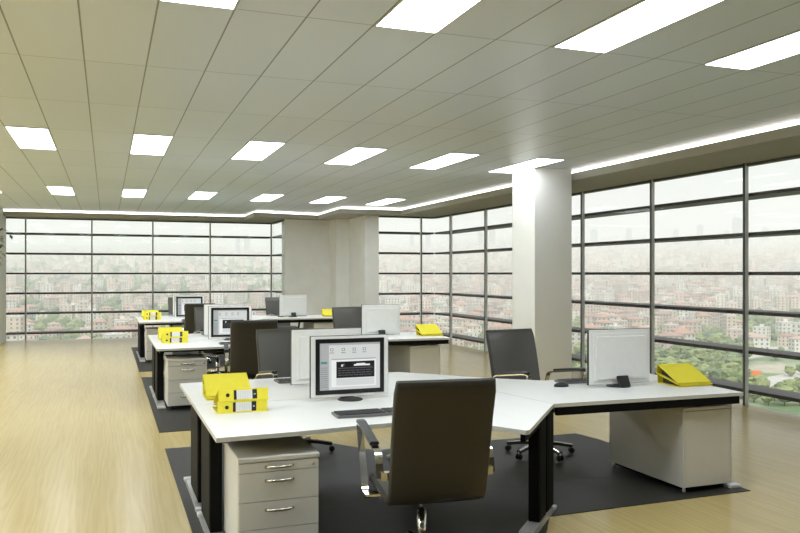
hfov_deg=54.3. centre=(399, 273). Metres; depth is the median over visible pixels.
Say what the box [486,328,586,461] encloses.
office chair
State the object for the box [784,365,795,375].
tree
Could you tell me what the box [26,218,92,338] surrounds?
window
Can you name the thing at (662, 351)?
tree
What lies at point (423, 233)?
window
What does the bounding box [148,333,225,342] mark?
countertop
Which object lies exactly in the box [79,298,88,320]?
apartment block
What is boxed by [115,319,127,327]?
apartment block
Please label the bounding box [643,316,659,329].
apartment block
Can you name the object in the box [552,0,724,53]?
recessed light
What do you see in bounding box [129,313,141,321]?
apartment block
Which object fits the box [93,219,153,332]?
window
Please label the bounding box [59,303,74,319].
apartment block
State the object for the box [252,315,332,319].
countertop
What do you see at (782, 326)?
apartment block
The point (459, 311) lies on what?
apartment block
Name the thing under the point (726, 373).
tree
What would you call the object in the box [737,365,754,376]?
tree
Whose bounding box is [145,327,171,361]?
drawer pedestal
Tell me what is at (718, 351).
tree
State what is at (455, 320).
house
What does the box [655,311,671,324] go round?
house
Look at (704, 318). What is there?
house
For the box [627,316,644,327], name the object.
house
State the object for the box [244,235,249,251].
tower block
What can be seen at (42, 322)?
city buildings
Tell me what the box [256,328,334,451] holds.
office chair
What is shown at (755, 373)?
billboard
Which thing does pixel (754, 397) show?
tree
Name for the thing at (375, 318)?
computer monitor
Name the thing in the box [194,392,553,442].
countertop
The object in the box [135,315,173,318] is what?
countertop
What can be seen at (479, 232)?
tower block
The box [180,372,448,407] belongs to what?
countertop
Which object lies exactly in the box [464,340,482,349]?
house
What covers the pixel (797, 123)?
light strip
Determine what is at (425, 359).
base cabinet
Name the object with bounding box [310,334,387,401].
computer monitor
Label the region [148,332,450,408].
desk
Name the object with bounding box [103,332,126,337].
apartment block
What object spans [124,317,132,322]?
apartment block
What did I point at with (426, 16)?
recessed light
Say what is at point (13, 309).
house
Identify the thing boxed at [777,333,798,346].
house
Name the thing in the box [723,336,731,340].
tree
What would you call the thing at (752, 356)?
street
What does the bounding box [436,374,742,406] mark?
countertop
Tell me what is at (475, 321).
house
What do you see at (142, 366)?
carpet
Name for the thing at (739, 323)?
house
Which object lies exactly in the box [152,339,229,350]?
countertop
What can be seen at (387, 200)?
recessed light
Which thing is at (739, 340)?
tree
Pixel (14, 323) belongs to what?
apartment block
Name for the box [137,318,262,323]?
countertop
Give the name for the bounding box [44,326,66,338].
house
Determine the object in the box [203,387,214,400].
ring binder
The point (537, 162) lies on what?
recessed light
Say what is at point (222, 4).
recessed light
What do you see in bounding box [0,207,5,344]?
wall
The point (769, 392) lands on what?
window
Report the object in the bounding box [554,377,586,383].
keyboard
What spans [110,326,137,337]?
house
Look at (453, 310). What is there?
apartment block
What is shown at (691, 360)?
tree
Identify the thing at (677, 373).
ring binder
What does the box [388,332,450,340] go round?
countertop
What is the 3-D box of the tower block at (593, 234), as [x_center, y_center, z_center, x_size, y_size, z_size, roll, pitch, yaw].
[746.154,-130.457,3000.002,28.874,79.855,26.180,0,0,-21]
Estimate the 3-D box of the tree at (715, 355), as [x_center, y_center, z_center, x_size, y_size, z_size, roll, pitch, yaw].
[207.444,57.151,511.340,7.188,9.966,6.876,0,0,8]
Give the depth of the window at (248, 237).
20.73 m
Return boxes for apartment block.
[6,315,24,331]
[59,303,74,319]
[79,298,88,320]
[80,325,90,335]
[84,306,90,322]
[87,308,101,322]
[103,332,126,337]
[108,309,126,328]
[114,316,124,326]
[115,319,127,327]
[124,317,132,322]
[126,307,138,318]
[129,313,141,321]
[408,311,422,319]
[431,309,446,321]
[434,320,447,330]
[442,324,463,345]
[452,307,467,311]
[455,309,467,318]
[464,329,477,336]
[494,313,508,323]
[585,304,598,313]
[606,323,624,328]
[609,317,627,327]
[634,312,647,318]
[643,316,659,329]
[659,309,675,318]
[662,322,678,332]
[677,314,690,319]
[722,313,736,332]
[726,326,742,339]
[752,324,770,340]
[765,307,780,317]
[775,319,793,332]
[791,319,799,335]
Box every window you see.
[6,217,26,340]
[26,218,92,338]
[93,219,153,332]
[154,220,210,311]
[211,222,271,310]
[271,219,283,292]
[379,216,421,323]
[415,217,433,314]
[433,215,466,337]
[449,208,501,351]
[486,204,511,323]
[572,192,597,367]
[583,180,673,373]
[653,163,770,405]
[747,154,799,402]
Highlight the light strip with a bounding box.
[4,122,799,216]
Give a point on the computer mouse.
(558, 384)
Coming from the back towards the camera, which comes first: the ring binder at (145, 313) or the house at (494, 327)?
the house at (494, 327)
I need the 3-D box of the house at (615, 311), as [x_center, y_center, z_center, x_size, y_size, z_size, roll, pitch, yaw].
[224.497,48.214,810.172,11.763,22.172,16.630,0,0,44]
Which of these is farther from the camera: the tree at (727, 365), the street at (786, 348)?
the street at (786, 348)
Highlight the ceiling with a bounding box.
[0,0,799,214]
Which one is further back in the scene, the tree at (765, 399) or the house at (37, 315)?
the house at (37, 315)
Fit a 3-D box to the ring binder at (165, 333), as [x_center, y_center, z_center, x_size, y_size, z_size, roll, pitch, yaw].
[-2.894,0.800,10.020,0.315,0.134,0.270,0,0,-21]
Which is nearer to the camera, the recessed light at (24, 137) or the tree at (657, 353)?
the recessed light at (24, 137)
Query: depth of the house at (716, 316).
751.29 m
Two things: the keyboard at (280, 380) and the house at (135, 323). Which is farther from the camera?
the house at (135, 323)
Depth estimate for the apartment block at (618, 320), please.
702.16 m
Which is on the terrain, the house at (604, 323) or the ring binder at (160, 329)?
the house at (604, 323)
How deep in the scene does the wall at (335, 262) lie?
19.46 m
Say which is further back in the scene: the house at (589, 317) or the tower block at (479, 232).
the tower block at (479, 232)
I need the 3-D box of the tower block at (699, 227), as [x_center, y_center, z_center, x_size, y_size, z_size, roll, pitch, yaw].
[1153.846,-140.195,3000.002,24.190,96.533,21.946,0,0,-21]
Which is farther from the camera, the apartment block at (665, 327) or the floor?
the apartment block at (665, 327)
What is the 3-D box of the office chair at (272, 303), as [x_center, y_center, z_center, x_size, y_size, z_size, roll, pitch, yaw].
[-2.549,1.067,16.875,0.652,1.082,0.810,0,0,-27]
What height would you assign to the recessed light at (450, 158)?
0.008 m
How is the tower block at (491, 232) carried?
on the terrain
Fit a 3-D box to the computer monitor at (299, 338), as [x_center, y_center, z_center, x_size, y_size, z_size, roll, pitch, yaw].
[-0.582,0.659,6.154,0.572,0.452,0.196,0,0,-21]
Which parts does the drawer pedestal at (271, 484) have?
panel, drawer, drawer, drawer, drawer, handle, handle, handle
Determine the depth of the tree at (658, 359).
492.22 m
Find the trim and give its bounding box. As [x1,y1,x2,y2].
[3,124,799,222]
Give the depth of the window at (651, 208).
11.54 m
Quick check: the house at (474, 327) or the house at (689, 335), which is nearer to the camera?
the house at (689, 335)
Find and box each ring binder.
[142,310,158,317]
[143,312,160,316]
[143,316,160,319]
[158,327,182,338]
[161,331,187,338]
[161,337,187,343]
[203,373,250,397]
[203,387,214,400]
[212,399,266,413]
[213,387,267,402]
[321,309,331,315]
[415,324,441,334]
[416,331,442,335]
[656,363,710,384]
[657,374,712,386]
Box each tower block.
[236,235,239,252]
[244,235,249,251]
[410,235,413,246]
[425,235,430,248]
[478,231,481,244]
[489,229,494,243]
[590,229,597,242]
[626,228,631,244]
[673,229,678,244]
[697,224,702,244]
[724,230,729,245]
[732,217,741,246]
[761,227,767,242]
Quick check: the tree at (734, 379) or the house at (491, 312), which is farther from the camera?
the house at (491, 312)
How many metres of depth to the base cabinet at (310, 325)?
15.66 m
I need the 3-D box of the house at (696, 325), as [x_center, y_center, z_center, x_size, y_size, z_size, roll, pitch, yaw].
[257.200,52.329,691.887,17.093,23.478,12.294,0,0,-4]
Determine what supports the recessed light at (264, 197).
in the ceiling
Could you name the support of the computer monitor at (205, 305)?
on the desk at (196, 342)
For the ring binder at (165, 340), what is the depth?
9.90 m
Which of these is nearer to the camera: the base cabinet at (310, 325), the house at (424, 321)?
the base cabinet at (310, 325)
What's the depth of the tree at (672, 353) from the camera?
517.36 m
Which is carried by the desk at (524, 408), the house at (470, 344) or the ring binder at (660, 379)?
the ring binder at (660, 379)
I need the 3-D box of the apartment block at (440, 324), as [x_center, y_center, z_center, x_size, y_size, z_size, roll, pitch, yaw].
[33.932,52.315,644.584,7.993,27.623,12.839,0,0,-12]
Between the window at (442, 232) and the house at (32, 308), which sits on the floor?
the window at (442, 232)
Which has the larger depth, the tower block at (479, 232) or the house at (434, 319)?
the tower block at (479, 232)
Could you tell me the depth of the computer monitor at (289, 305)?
15.87 m
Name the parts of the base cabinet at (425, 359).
panel, panel, panel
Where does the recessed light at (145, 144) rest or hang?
in the ceiling
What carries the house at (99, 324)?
on the terrain
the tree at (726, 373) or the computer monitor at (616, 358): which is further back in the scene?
the tree at (726, 373)
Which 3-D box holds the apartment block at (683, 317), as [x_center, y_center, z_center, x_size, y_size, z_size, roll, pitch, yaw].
[274.158,50.217,753.746,8.649,22.933,12.572,0,0,42]
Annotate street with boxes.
[739,372,799,398]
[749,355,765,358]
[770,347,787,350]
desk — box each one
[135,315,332,361]
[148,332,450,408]
[180,372,742,532]
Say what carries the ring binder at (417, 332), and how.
on the desk at (196, 342)
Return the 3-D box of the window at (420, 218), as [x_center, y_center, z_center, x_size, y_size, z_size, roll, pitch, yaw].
[-0.054,0.135,18.643,1.077,2.970,0.460,0,0,-21]
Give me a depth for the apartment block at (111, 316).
705.94 m
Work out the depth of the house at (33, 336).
587.97 m
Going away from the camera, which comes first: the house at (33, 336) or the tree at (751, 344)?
the tree at (751, 344)
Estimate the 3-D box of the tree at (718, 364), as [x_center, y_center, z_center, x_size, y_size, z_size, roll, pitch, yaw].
[186.087,56.906,454.600,8.092,12.371,7.741,0,0,-20]
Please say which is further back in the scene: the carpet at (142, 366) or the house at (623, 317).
the house at (623, 317)
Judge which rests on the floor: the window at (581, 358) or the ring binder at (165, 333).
the window at (581, 358)
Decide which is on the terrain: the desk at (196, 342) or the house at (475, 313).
the house at (475, 313)
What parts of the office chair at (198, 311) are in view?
backrest, armrest, seat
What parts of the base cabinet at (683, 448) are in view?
panel, panel, panel, panel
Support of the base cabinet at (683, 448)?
on the carpet at (586, 480)
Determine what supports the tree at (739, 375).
on the terrain
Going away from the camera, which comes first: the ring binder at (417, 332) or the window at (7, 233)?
the ring binder at (417, 332)
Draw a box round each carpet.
[131,347,229,371]
[141,377,255,432]
[165,433,750,532]
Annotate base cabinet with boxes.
[303,322,333,328]
[388,344,440,374]
[609,404,731,492]
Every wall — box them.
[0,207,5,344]
[282,216,378,327]
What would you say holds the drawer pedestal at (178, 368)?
on the carpet at (168, 419)
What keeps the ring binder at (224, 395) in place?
on the ring binder at (226, 407)
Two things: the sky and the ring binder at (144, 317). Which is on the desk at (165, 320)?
the ring binder at (144, 317)
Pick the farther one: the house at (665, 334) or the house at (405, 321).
the house at (405, 321)
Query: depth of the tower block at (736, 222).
2989.58 m
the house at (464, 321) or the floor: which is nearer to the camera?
the floor
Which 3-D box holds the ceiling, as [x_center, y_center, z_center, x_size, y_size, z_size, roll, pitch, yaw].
[-3.436,-1.625,8.019,15.610,0.250,24.230,0,0,-21]
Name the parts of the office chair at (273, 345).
armrest, backrest, leg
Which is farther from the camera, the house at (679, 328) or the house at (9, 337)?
the house at (679, 328)
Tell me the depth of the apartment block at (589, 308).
798.37 m
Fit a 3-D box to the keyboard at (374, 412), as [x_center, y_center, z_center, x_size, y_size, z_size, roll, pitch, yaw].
[-0.185,0.873,4.899,0.471,0.020,0.191,0,0,-21]
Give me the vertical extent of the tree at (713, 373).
13.375 m
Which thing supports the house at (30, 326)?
on the terrain
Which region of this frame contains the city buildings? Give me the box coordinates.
[6,241,799,369]
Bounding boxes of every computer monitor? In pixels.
[173,294,200,315]
[174,295,203,317]
[204,304,244,334]
[208,306,251,340]
[279,295,306,316]
[290,328,360,384]
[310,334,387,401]
[361,304,399,334]
[587,328,649,387]
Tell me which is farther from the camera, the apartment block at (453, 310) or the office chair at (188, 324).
the apartment block at (453, 310)
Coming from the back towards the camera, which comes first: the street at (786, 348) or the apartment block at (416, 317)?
the apartment block at (416, 317)
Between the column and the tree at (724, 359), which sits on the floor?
the column
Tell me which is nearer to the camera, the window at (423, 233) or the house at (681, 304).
the window at (423, 233)
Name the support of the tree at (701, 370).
on the terrain
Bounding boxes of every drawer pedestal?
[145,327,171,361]
[164,354,206,408]
[224,436,319,532]
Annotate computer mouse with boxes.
[554,382,568,386]
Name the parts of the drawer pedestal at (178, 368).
drawer, panel, drawer, drawer, drawer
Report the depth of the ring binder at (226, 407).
4.96 m
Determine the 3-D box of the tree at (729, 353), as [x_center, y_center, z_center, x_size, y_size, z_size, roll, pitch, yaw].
[219.373,57.163,513.943,9.607,10.634,11.487,0,0,-5]
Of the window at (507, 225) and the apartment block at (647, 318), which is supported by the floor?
the window at (507, 225)
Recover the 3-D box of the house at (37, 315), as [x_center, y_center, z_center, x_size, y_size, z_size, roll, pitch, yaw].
[-362.102,47.952,789.486,11.523,21.123,13.346,0,0,-15]
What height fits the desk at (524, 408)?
0.731 m
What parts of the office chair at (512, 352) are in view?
armrest, backrest, leg, leg, leg, leg, armrest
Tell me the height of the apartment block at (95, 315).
26.382 m
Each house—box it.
[6,308,28,316]
[6,332,17,340]
[18,334,39,339]
[20,304,38,319]
[27,322,33,331]
[36,310,48,319]
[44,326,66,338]
[48,322,60,327]
[75,336,94,338]
[90,319,107,335]
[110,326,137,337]
[122,305,136,309]
[128,321,137,327]
[400,317,414,327]
[400,327,414,331]
[419,308,435,318]
[422,319,433,323]
[425,317,437,321]
[444,317,460,324]
[460,318,473,325]
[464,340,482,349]
[465,312,482,323]
[465,323,481,334]
[468,313,478,324]
[472,307,483,312]
[479,308,500,323]
[487,316,502,327]
[490,325,511,329]
[499,310,511,317]
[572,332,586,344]
[579,313,597,324]
[585,325,605,328]
[593,320,615,326]
[594,314,610,320]
[600,308,611,312]
[606,313,618,319]
[607,309,623,314]
[614,315,632,319]
[625,310,639,314]
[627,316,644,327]
[630,324,642,327]
[636,308,649,315]
[638,325,657,332]
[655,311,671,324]
[655,342,664,347]
[656,332,684,349]
[663,318,681,323]
[671,327,691,331]
[675,303,689,318]
[675,330,694,339]
[677,325,692,331]
[678,319,700,332]
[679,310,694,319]
[694,313,712,329]
[695,311,719,327]
[736,319,742,328]
[740,332,755,337]
[749,334,770,354]
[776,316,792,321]
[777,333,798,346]
[788,336,799,351]
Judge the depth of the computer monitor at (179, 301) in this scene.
15.26 m
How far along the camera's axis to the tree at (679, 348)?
537.31 m
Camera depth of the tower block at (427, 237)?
2992.50 m
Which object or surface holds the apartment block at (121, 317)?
on the terrain
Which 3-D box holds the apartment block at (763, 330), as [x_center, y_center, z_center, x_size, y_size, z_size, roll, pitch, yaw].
[302.157,52.998,651.833,8.149,21.607,11.845,0,0,-41]
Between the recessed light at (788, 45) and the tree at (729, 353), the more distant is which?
the tree at (729, 353)
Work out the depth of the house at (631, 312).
808.97 m
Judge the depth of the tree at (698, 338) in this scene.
598.98 m
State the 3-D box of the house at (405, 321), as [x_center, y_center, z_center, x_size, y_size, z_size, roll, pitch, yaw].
[6.110,52.883,722.059,10.197,24.535,17.315,0,0,-32]
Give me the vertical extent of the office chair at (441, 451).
1.082 m
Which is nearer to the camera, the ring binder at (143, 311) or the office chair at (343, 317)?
the office chair at (343, 317)
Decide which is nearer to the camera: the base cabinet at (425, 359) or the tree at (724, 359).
the base cabinet at (425, 359)
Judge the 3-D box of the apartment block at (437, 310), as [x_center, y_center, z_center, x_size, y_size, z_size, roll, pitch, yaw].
[39.547,49.738,797.725,10.165,26.952,14.775,0,0,42]
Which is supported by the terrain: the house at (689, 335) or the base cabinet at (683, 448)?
the house at (689, 335)
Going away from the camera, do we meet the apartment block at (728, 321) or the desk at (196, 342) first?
the desk at (196, 342)
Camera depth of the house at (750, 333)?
612.96 m
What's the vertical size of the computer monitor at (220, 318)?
0.452 m
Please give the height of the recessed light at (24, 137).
0.008 m
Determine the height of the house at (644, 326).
22.683 m
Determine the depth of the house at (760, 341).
566.82 m
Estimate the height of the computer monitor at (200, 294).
0.452 m
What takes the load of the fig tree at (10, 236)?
on the floor
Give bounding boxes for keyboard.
[274,378,289,382]
[331,407,392,418]
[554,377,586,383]
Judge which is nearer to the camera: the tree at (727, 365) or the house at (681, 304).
the tree at (727, 365)
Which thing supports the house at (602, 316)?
on the terrain
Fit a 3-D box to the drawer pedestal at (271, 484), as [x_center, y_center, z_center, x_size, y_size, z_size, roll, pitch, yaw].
[-0.763,1.313,4.588,0.461,0.601,0.594,0,0,-21]
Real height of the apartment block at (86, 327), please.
20.325 m
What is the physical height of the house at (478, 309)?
25.305 m
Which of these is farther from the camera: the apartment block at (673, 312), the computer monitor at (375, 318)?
the apartment block at (673, 312)
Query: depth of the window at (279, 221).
20.27 m
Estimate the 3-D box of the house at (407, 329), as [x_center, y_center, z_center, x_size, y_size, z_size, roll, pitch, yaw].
[5.551,56.015,667.699,16.689,20.748,11.842,0,0,-29]
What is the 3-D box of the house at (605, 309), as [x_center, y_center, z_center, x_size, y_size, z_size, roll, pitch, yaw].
[219.866,47.547,828.914,9.355,20.869,12.599,0,0,-28]
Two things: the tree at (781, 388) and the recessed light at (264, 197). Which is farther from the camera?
the tree at (781, 388)
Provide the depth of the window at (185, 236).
20.19 m
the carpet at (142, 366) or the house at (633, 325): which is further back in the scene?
the house at (633, 325)
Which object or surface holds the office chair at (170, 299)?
on the carpet at (142, 366)
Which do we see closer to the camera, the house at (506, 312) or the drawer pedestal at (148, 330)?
the drawer pedestal at (148, 330)
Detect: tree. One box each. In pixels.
[0,228,12,266]
[573,343,586,354]
[655,348,666,356]
[655,350,660,360]
[657,358,667,362]
[665,350,677,357]
[672,345,683,354]
[678,360,690,362]
[688,348,709,361]
[690,359,698,363]
[694,332,701,338]
[695,337,705,341]
[696,368,705,375]
[706,349,715,353]
[707,333,723,342]
[708,368,722,378]
[712,353,720,358]
[712,361,724,368]
[716,350,726,354]
[718,369,737,379]
[720,355,735,363]
[720,363,735,368]
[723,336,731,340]
[725,377,737,381]
[727,352,738,357]
[727,357,742,365]
[735,337,742,343]
[736,372,742,382]
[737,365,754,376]
[740,342,754,356]
[749,393,760,402]
[751,375,769,387]
[761,396,772,405]
[774,381,786,386]
[776,387,793,405]
[781,385,798,401]
[783,379,796,386]
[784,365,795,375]
[796,381,799,391]
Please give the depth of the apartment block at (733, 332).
630.18 m
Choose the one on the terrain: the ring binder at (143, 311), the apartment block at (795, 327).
the apartment block at (795, 327)
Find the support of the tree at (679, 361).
on the terrain
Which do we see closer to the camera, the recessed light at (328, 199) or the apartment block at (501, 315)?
the recessed light at (328, 199)
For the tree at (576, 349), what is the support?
on the terrain
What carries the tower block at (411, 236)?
on the terrain
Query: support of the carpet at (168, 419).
on the floor
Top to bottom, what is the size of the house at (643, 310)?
25.268 m
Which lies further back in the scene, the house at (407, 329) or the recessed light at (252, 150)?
the house at (407, 329)
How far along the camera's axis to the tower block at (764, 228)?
2992.50 m
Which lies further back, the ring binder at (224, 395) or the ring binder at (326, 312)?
the ring binder at (326, 312)
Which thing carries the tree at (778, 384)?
on the terrain
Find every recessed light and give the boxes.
[4,126,56,149]
[46,186,74,194]
[121,189,146,197]
[130,134,172,155]
[159,0,239,9]
[187,191,217,199]
[230,141,285,160]
[250,194,283,201]
[309,196,346,203]
[323,147,387,164]
[365,198,405,204]
[373,0,482,33]
[408,153,480,168]
[487,158,565,172]
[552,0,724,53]
[702,30,799,69]
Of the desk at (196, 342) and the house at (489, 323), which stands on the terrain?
the house at (489, 323)
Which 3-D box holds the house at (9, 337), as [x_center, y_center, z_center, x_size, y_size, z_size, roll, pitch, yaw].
[-300.818,55.856,597.968,14.234,22.529,12.290,0,0,-32]
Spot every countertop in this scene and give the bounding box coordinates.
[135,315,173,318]
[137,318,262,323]
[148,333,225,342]
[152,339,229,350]
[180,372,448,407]
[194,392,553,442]
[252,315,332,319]
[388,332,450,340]
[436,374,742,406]
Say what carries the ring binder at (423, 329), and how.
on the ring binder at (417, 332)
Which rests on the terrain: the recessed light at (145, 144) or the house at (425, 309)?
the house at (425, 309)
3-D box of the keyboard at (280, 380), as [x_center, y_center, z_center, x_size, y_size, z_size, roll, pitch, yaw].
[-0.790,0.873,6.421,0.471,0.020,0.191,0,0,-21]
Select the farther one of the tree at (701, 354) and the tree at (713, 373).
the tree at (701, 354)
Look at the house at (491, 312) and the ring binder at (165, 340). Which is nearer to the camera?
the ring binder at (165, 340)
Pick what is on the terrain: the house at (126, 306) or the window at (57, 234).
the house at (126, 306)
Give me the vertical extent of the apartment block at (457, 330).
30.868 m
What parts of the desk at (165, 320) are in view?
leg panel, leg panel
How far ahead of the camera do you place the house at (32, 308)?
798.57 m
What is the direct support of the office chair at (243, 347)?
on the carpet at (168, 419)
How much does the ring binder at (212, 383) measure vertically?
0.134 m
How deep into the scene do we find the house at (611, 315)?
755.88 m
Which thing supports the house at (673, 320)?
on the terrain
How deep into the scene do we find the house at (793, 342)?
564.27 m
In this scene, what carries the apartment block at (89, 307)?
on the terrain
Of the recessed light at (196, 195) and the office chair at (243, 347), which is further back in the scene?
the recessed light at (196, 195)
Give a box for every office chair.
[167,297,181,326]
[182,303,216,362]
[193,307,229,373]
[224,320,277,378]
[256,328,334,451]
[265,297,299,328]
[332,307,360,327]
[356,378,495,532]
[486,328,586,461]
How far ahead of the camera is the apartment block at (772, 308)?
787.73 m
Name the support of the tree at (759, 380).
on the terrain
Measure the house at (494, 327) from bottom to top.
26.014 m
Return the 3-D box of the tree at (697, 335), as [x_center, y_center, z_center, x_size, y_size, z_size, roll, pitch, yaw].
[236.207,53.441,626.409,11.098,13.241,12.807,0,0,-38]
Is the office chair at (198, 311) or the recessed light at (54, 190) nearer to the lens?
the office chair at (198, 311)
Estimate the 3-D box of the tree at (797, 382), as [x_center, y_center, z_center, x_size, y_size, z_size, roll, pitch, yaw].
[207.371,59.168,404.567,5.749,6.725,5.768,0,0,3]
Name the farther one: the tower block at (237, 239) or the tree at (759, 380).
the tower block at (237, 239)
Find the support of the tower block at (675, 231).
on the terrain
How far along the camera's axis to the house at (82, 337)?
570.99 m
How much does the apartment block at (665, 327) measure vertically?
21.652 m
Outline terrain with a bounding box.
[6,239,799,414]
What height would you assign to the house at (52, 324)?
21.572 m
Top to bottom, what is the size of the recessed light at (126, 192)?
0.008 m
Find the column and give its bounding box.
[512,167,571,379]
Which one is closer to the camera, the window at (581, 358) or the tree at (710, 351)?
the window at (581, 358)
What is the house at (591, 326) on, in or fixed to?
on the terrain
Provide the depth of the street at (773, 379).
452.08 m
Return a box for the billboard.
[751,371,760,375]
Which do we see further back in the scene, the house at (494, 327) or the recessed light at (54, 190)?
the house at (494, 327)
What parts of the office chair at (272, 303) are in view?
backrest, seat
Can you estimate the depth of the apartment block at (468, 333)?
626.19 m
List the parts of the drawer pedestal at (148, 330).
drawer, panel, drawer, drawer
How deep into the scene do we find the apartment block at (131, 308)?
754.78 m
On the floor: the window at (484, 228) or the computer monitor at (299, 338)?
the window at (484, 228)
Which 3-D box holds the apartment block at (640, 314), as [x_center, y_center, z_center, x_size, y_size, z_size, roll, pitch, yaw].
[243.005,49.234,786.358,11.624,21.203,7.997,0,0,-23]
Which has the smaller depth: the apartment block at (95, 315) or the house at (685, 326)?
the house at (685, 326)
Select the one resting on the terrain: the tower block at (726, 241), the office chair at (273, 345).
the tower block at (726, 241)
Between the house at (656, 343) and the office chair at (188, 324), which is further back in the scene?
the house at (656, 343)
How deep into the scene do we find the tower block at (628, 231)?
2992.50 m
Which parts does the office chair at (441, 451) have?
armrest, seat, backrest, armrest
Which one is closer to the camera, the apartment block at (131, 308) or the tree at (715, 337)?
the tree at (715, 337)
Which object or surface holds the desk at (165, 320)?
on the carpet at (142, 366)
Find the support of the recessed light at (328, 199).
in the ceiling
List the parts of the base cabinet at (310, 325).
panel, panel, panel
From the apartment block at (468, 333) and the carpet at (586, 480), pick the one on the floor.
the carpet at (586, 480)
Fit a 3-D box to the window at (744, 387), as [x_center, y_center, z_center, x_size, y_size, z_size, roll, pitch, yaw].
[4.130,0.135,10.472,0.460,2.970,1.772,0,0,-21]
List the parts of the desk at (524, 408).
leg panel, leg panel, leg panel, leg panel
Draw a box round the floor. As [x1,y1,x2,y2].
[0,337,799,532]
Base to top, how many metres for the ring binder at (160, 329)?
0.134 m
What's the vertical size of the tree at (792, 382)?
9.913 m
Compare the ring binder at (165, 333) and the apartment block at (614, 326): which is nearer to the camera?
the ring binder at (165, 333)
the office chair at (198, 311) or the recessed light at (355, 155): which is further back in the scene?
the office chair at (198, 311)
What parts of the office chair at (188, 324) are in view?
backrest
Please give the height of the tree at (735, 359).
12.972 m
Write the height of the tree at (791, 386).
10.274 m

